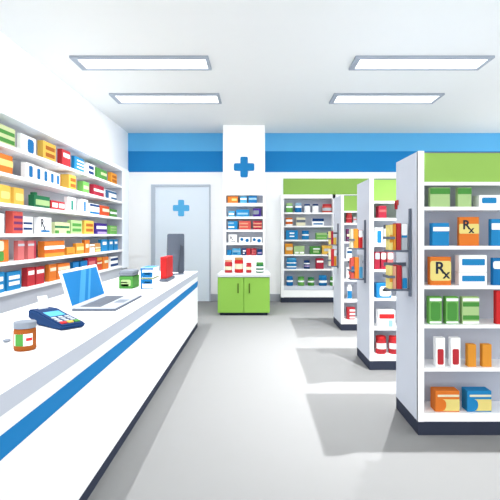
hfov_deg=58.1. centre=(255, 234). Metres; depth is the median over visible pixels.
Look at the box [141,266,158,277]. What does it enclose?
box
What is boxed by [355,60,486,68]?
diffuser
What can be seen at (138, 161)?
trim
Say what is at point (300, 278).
jar
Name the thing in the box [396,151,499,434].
shelving
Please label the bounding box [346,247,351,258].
box
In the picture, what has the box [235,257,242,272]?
jar
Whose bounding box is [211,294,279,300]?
baseboard
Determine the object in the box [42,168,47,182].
box
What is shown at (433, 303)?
box
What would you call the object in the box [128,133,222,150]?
trim
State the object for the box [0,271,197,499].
counter
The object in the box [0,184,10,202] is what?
box
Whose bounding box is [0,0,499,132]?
ceiling
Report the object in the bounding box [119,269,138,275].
lid
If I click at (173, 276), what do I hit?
display stand
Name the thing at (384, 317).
box
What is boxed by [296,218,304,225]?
box
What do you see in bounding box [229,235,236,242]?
box
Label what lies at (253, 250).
box
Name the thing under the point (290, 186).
trim
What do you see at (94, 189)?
box
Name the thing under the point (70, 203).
box
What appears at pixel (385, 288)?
tray
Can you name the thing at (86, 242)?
box
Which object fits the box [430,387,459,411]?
box
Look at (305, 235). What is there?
jar
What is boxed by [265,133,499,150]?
trim
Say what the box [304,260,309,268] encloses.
jar
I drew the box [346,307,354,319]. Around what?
box
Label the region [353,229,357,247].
booklet
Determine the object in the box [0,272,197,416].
countertop
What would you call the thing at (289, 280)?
jar
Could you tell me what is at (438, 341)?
box
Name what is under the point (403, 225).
booklet
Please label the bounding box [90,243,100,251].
box
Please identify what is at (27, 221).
box
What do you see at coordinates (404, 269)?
booklet
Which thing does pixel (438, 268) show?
box
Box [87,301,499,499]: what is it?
floor
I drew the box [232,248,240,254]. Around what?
box
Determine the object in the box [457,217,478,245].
box
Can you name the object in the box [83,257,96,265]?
box
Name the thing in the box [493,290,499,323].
box
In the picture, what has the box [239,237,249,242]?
box
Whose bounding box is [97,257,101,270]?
box
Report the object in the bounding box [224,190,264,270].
display rack
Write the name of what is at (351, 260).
booklet
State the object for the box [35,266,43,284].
box
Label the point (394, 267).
booklet
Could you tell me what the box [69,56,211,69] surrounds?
recessed light
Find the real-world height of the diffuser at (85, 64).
0.008 m
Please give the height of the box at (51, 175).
0.169 m
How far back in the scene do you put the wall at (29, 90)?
6.41 m
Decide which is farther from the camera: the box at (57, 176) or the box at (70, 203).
the box at (70, 203)
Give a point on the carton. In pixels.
(35, 200)
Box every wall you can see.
[0,31,127,268]
[128,172,395,300]
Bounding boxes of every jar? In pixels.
[225,260,231,272]
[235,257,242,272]
[246,263,251,272]
[256,262,263,272]
[285,218,292,225]
[286,203,292,211]
[286,258,296,268]
[286,276,292,285]
[295,203,301,211]
[298,276,303,285]
[302,231,308,239]
[304,204,309,211]
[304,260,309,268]
[308,277,313,285]
[312,204,317,211]
[319,275,326,285]
[322,204,331,211]
[346,213,351,222]
[376,335,385,353]
[388,335,395,353]
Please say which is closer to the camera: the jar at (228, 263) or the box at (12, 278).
the box at (12, 278)
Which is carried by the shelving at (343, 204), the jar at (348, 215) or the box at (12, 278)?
the jar at (348, 215)
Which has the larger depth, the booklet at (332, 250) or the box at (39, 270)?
the booklet at (332, 250)
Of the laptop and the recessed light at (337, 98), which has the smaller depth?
the laptop
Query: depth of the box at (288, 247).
10.01 m
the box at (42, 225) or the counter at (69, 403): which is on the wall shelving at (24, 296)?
the box at (42, 225)
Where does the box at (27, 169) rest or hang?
on the wall shelving at (24, 296)
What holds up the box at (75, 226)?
on the wall shelving at (24, 296)
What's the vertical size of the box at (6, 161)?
0.197 m
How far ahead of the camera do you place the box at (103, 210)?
7.72 m
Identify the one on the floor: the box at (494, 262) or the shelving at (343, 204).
the shelving at (343, 204)
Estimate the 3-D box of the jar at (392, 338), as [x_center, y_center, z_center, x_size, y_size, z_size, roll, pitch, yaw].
[1.550,1.235,5.074,0.110,0.195,0.111,0,0,0]
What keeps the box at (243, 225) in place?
on the display rack at (260, 194)
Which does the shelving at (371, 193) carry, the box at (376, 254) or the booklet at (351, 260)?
the box at (376, 254)
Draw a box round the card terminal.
[28,295,84,329]
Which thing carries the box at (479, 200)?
on the shelving at (416, 373)
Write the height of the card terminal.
0.177 m
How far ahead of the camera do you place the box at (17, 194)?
4.90 m
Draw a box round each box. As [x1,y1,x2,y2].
[0,124,14,146]
[0,153,12,173]
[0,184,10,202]
[0,214,3,232]
[0,240,8,261]
[0,272,4,292]
[5,211,22,233]
[5,270,20,290]
[11,187,23,204]
[14,241,24,260]
[17,133,35,154]
[21,162,33,179]
[22,267,34,286]
[23,216,32,233]
[24,241,35,258]
[34,165,41,181]
[34,217,50,233]
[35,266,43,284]
[37,140,55,161]
[38,241,64,257]
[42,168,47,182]
[45,264,55,281]
[48,171,54,184]
[50,200,64,209]
[51,222,69,233]
[55,173,59,185]
[56,263,69,279]
[57,149,69,166]
[61,174,75,189]
[64,197,75,211]
[64,247,74,254]
[67,220,81,233]
[70,262,78,268]
[71,156,83,171]
[73,243,83,253]
[73,260,86,266]
[76,199,87,212]
[77,181,88,192]
[81,220,93,233]
[82,240,89,252]
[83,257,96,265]
[84,163,94,175]
[88,203,99,214]
[89,184,103,196]
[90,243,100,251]
[90,244,94,252]
[94,223,106,233]
[95,167,106,180]
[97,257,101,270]
[98,239,106,251]
[99,205,109,215]
[102,256,108,269]
[104,189,116,199]
[107,225,116,233]
[107,239,112,250]
[108,172,116,183]
[109,209,116,216]
[109,256,117,267]
[113,239,117,249]
[119,274,138,288]
[140,276,158,288]
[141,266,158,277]
[160,256,172,278]
[228,196,237,202]
[228,211,234,216]
[228,221,237,229]
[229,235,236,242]
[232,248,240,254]
[236,210,248,216]
[239,221,250,229]
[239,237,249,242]
[240,196,246,202]
[246,248,250,254]
[248,196,256,202]
[251,248,255,254]
[252,237,261,242]
[253,208,260,216]
[253,221,261,229]
[257,249,261,254]
[285,244,292,253]
[286,230,297,239]
[293,246,303,253]
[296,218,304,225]
[309,246,319,253]
[312,218,323,225]
[315,233,326,239]
[315,258,323,268]
[321,245,331,253]
[346,229,348,241]
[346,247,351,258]
[346,267,348,279]
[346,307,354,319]
[352,217,356,222]
[374,228,382,243]
[374,252,379,268]
[374,282,390,297]
[376,206,386,217]
[376,309,394,326]
[380,252,385,268]
[383,228,385,243]
[386,252,392,261]
[426,296,441,323]
[427,257,450,284]
[428,187,449,206]
[429,223,448,245]
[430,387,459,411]
[433,336,444,366]
[443,296,458,323]
[448,337,459,366]
[455,187,471,206]
[455,255,486,271]
[455,272,486,284]
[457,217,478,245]
[460,296,478,323]
[462,387,491,411]
[465,343,475,366]
[473,195,499,206]
[480,343,491,366]
[488,219,499,245]
[490,258,499,284]
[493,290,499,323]
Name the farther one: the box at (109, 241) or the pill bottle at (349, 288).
the box at (109, 241)
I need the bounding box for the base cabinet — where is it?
[217,270,269,314]
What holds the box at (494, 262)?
on the shelving at (416, 373)
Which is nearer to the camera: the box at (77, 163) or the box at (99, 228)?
the box at (77, 163)
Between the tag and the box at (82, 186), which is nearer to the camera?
the tag
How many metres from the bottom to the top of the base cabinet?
0.775 m
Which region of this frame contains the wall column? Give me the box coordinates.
[223,125,264,269]
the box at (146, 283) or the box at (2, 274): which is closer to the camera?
the box at (2, 274)
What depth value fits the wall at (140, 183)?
10.22 m
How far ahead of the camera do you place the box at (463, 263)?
3.40 m
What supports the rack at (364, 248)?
attached to the shelving at (371, 193)
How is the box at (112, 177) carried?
on the wall shelving at (24, 296)
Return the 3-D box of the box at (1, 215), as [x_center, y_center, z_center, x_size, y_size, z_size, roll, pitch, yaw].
[-2.660,-0.117,4.559,0.120,0.203,0.180,0,0,0]
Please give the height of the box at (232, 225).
0.170 m
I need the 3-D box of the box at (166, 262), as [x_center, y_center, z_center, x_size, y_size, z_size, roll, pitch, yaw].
[-1.175,0.418,5.930,0.078,0.275,0.440,0,0,0]
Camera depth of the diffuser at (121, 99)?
7.61 m
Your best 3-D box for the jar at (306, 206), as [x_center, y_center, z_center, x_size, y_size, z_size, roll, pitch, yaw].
[1.144,-0.596,10.074,0.136,0.187,0.136,0,0,0]
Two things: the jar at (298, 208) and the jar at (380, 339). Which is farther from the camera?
the jar at (298, 208)
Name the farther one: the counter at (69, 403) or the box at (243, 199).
the box at (243, 199)
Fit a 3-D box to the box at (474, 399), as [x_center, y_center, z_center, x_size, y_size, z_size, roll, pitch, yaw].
[1.689,1.258,3.449,0.185,0.159,0.102,0,0,0]
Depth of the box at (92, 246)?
7.16 m
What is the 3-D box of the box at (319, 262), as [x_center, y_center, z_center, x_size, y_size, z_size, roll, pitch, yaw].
[1.422,0.640,10.071,0.170,0.230,0.122,0,0,0]
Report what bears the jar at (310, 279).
on the wall shelving at (295, 293)
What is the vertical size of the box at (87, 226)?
0.208 m
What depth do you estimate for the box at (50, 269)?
5.69 m
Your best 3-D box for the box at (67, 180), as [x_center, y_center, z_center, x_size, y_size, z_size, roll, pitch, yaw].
[-2.657,-0.745,6.384,0.117,0.208,0.248,0,0,0]
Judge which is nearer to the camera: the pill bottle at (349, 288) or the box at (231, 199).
the pill bottle at (349, 288)
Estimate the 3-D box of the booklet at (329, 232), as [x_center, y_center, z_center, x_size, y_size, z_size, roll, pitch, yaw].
[1.199,0.048,7.328,0.026,0.211,0.100,0,0,0]
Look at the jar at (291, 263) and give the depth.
10.02 m
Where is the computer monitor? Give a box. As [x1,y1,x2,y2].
[167,234,185,274]
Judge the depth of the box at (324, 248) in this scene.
10.01 m
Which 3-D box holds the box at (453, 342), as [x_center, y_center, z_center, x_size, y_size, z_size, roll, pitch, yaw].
[1.510,0.888,3.424,0.072,0.220,0.051,0,0,0]
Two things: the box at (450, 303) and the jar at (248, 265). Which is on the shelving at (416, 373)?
the box at (450, 303)
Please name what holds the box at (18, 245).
on the wall shelving at (24, 296)
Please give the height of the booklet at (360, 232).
0.207 m
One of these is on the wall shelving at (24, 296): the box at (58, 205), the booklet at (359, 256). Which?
the box at (58, 205)
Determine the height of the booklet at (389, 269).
0.178 m
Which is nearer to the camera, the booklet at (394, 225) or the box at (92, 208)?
the booklet at (394, 225)
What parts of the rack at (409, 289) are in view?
rail, post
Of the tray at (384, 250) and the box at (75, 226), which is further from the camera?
the box at (75, 226)
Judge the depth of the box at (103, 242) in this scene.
7.67 m
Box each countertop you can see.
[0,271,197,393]
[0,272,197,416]
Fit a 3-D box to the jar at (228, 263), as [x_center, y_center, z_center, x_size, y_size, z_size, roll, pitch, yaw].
[-0.529,0.601,8.672,0.145,0.247,0.146,0,0,0]
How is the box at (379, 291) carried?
on the shelving at (371, 193)
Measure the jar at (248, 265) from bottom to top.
0.189 m
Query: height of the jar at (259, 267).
0.197 m
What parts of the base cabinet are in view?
door, door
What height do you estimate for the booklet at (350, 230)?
0.219 m
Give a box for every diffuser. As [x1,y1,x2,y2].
[78,60,207,68]
[116,96,218,102]
[334,96,438,102]
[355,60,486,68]
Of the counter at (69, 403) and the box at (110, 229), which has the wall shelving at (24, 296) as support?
the box at (110, 229)
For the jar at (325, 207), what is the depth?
10.02 m
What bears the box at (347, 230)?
on the shelving at (343, 204)
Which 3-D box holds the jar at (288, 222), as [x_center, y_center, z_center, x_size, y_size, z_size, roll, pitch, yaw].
[0.739,-0.295,10.080,0.163,0.176,0.151,0,0,0]
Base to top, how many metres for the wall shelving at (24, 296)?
2.790 m
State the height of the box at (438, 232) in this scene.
0.173 m
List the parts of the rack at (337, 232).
post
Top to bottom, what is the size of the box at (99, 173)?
0.174 m
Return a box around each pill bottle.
[13,319,36,351]
[347,285,351,299]
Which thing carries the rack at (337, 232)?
attached to the shelving at (343, 204)
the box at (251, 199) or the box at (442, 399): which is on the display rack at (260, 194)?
the box at (251, 199)
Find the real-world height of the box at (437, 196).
0.147 m
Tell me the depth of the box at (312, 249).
10.01 m
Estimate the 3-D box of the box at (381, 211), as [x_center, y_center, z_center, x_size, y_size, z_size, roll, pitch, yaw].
[1.412,-0.258,5.079,0.090,0.137,0.122,0,0,0]
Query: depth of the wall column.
9.45 m
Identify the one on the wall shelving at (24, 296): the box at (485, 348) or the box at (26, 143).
the box at (26, 143)
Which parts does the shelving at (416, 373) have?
panel, header panel, shelf, panel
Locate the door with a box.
[151,185,210,300]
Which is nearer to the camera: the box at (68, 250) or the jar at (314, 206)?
the box at (68, 250)
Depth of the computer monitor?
6.72 m
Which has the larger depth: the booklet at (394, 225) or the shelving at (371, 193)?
the shelving at (371, 193)
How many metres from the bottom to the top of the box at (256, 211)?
0.164 m
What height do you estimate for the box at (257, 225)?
0.174 m
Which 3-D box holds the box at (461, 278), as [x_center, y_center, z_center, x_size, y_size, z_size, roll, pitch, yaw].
[1.641,0.331,3.438,0.210,0.097,0.079,0,0,0]
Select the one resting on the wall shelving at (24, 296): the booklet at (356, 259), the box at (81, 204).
the box at (81, 204)
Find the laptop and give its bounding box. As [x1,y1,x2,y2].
[58,264,141,310]
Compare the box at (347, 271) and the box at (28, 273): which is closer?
the box at (28, 273)
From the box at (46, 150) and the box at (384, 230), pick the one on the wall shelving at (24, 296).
the box at (46, 150)
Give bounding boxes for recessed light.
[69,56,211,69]
[109,93,221,103]
[329,93,444,103]
[349,56,494,69]
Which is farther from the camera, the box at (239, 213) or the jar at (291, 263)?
the jar at (291, 263)
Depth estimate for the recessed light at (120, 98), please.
7.56 m
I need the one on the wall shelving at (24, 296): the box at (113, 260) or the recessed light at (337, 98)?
the box at (113, 260)
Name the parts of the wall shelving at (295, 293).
panel, shelf, panel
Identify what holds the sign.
attached to the wall column
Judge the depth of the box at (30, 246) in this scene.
5.18 m
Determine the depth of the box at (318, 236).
10.01 m
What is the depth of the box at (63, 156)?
6.08 m
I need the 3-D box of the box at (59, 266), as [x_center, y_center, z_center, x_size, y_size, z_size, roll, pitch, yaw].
[-2.659,0.488,6.092,0.122,0.204,0.390,0,0,0]
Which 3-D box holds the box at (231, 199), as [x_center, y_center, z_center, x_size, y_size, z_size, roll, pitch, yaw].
[-0.471,-0.714,9.161,0.209,0.132,0.102,0,0,0]
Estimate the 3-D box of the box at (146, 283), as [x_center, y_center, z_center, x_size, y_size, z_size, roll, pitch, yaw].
[-1.192,0.531,5.066,0.138,0.122,0.313,0,0,0]
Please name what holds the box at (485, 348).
on the shelving at (416, 373)
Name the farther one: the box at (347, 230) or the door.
the door
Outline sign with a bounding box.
[234,157,253,176]
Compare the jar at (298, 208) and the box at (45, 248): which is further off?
the jar at (298, 208)
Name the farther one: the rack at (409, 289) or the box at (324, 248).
the box at (324, 248)
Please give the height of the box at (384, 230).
0.184 m
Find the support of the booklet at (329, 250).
on the rack at (337, 232)
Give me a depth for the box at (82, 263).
6.74 m
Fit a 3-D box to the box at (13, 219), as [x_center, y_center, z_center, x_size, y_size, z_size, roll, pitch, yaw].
[-2.642,-0.136,4.918,0.087,0.242,0.201,0,0,0]
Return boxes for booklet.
[328,231,330,243]
[328,249,330,265]
[331,249,333,265]
[334,249,336,265]
[349,229,352,247]
[349,258,353,278]
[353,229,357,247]
[353,257,358,278]
[357,255,362,278]
[358,230,362,247]
[386,225,392,249]
[386,265,392,288]
[391,224,395,249]
[393,265,401,288]
[393,266,395,288]
[394,223,400,249]
[401,223,406,249]
[402,266,406,288]
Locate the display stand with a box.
[159,275,174,281]
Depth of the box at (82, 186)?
6.78 m
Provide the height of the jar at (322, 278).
0.231 m
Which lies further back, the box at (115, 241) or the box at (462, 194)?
the box at (115, 241)
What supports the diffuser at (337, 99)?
attached to the recessed light at (337, 98)
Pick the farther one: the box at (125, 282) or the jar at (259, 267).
the jar at (259, 267)
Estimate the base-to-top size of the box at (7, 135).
0.200 m
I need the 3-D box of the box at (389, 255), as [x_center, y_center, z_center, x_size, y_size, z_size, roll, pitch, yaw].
[1.499,0.286,5.079,0.066,0.194,0.122,0,0,0]
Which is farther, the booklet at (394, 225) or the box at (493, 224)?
the booklet at (394, 225)
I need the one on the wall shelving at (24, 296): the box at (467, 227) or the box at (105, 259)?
the box at (105, 259)
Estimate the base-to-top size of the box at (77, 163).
0.204 m
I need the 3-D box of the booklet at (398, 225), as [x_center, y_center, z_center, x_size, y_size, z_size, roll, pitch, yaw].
[1.117,0.013,3.568,0.034,0.209,0.100,0,0,0]
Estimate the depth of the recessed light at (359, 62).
5.98 m
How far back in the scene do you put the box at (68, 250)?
6.27 m
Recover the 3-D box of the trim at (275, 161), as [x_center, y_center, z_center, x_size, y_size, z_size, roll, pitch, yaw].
[3.196,-1.665,10.210,6.009,0.470,0.020,0,0,0]
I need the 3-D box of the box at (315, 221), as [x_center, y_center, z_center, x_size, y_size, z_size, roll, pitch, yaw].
[1.382,-0.291,10.071,0.258,0.167,0.122,0,0,0]
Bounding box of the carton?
[28,192,49,207]
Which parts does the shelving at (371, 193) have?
panel, frame, header panel, shelf, panel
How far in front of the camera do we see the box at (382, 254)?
5.02 m
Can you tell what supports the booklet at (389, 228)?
on the rack at (409, 289)
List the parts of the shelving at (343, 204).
panel, frame, header panel, shelf, panel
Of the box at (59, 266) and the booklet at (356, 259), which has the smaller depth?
the booklet at (356, 259)
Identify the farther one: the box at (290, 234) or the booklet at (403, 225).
the box at (290, 234)
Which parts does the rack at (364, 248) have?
post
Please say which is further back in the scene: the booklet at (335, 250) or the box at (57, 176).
the booklet at (335, 250)
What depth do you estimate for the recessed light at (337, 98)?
7.56 m
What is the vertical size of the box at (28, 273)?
0.214 m
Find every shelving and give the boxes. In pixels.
[0,106,128,313]
[281,195,339,302]
[334,195,356,330]
[357,178,395,369]
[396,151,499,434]
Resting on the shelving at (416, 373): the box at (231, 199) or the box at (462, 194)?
the box at (462, 194)
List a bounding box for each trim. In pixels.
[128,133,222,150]
[128,151,222,171]
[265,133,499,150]
[265,151,499,171]
[283,179,367,194]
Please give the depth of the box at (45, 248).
5.69 m
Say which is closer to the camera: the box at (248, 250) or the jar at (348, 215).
the jar at (348, 215)
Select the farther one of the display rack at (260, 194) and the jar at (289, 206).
the jar at (289, 206)
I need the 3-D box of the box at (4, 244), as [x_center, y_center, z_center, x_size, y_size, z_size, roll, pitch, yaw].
[-2.659,0.164,4.584,0.122,0.231,0.299,0,0,0]
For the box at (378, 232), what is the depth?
5.02 m
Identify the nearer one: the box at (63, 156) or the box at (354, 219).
the box at (63, 156)
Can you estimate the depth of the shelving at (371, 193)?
5.09 m
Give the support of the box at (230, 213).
on the display rack at (260, 194)
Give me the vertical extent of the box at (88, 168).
0.180 m
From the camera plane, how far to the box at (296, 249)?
10.01 m
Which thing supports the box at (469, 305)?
on the shelving at (416, 373)
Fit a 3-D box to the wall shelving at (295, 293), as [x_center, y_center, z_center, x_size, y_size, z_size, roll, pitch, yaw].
[2.978,0.300,10.097,4.844,2.400,0.203,0,0,0]
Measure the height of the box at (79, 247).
0.157 m
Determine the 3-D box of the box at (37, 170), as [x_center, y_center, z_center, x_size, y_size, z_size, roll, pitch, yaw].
[-2.659,-0.730,5.376,0.122,0.180,0.177,0,0,0]
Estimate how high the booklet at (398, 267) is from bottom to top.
0.183 m
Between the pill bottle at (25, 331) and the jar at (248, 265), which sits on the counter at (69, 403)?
the pill bottle at (25, 331)
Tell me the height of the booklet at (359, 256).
0.272 m
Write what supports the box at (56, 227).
on the wall shelving at (24, 296)
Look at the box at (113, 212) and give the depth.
8.21 m
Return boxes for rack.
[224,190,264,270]
[327,223,338,267]
[347,220,365,282]
[383,209,411,296]
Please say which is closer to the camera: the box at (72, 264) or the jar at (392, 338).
the jar at (392, 338)
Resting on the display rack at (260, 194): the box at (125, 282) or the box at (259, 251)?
the box at (259, 251)
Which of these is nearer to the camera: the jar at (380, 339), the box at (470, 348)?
the box at (470, 348)
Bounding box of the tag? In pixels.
[395,200,398,208]
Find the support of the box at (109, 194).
on the wall shelving at (24, 296)
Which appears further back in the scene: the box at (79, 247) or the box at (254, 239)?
the box at (254, 239)
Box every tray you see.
[384,250,408,251]
[384,287,408,290]

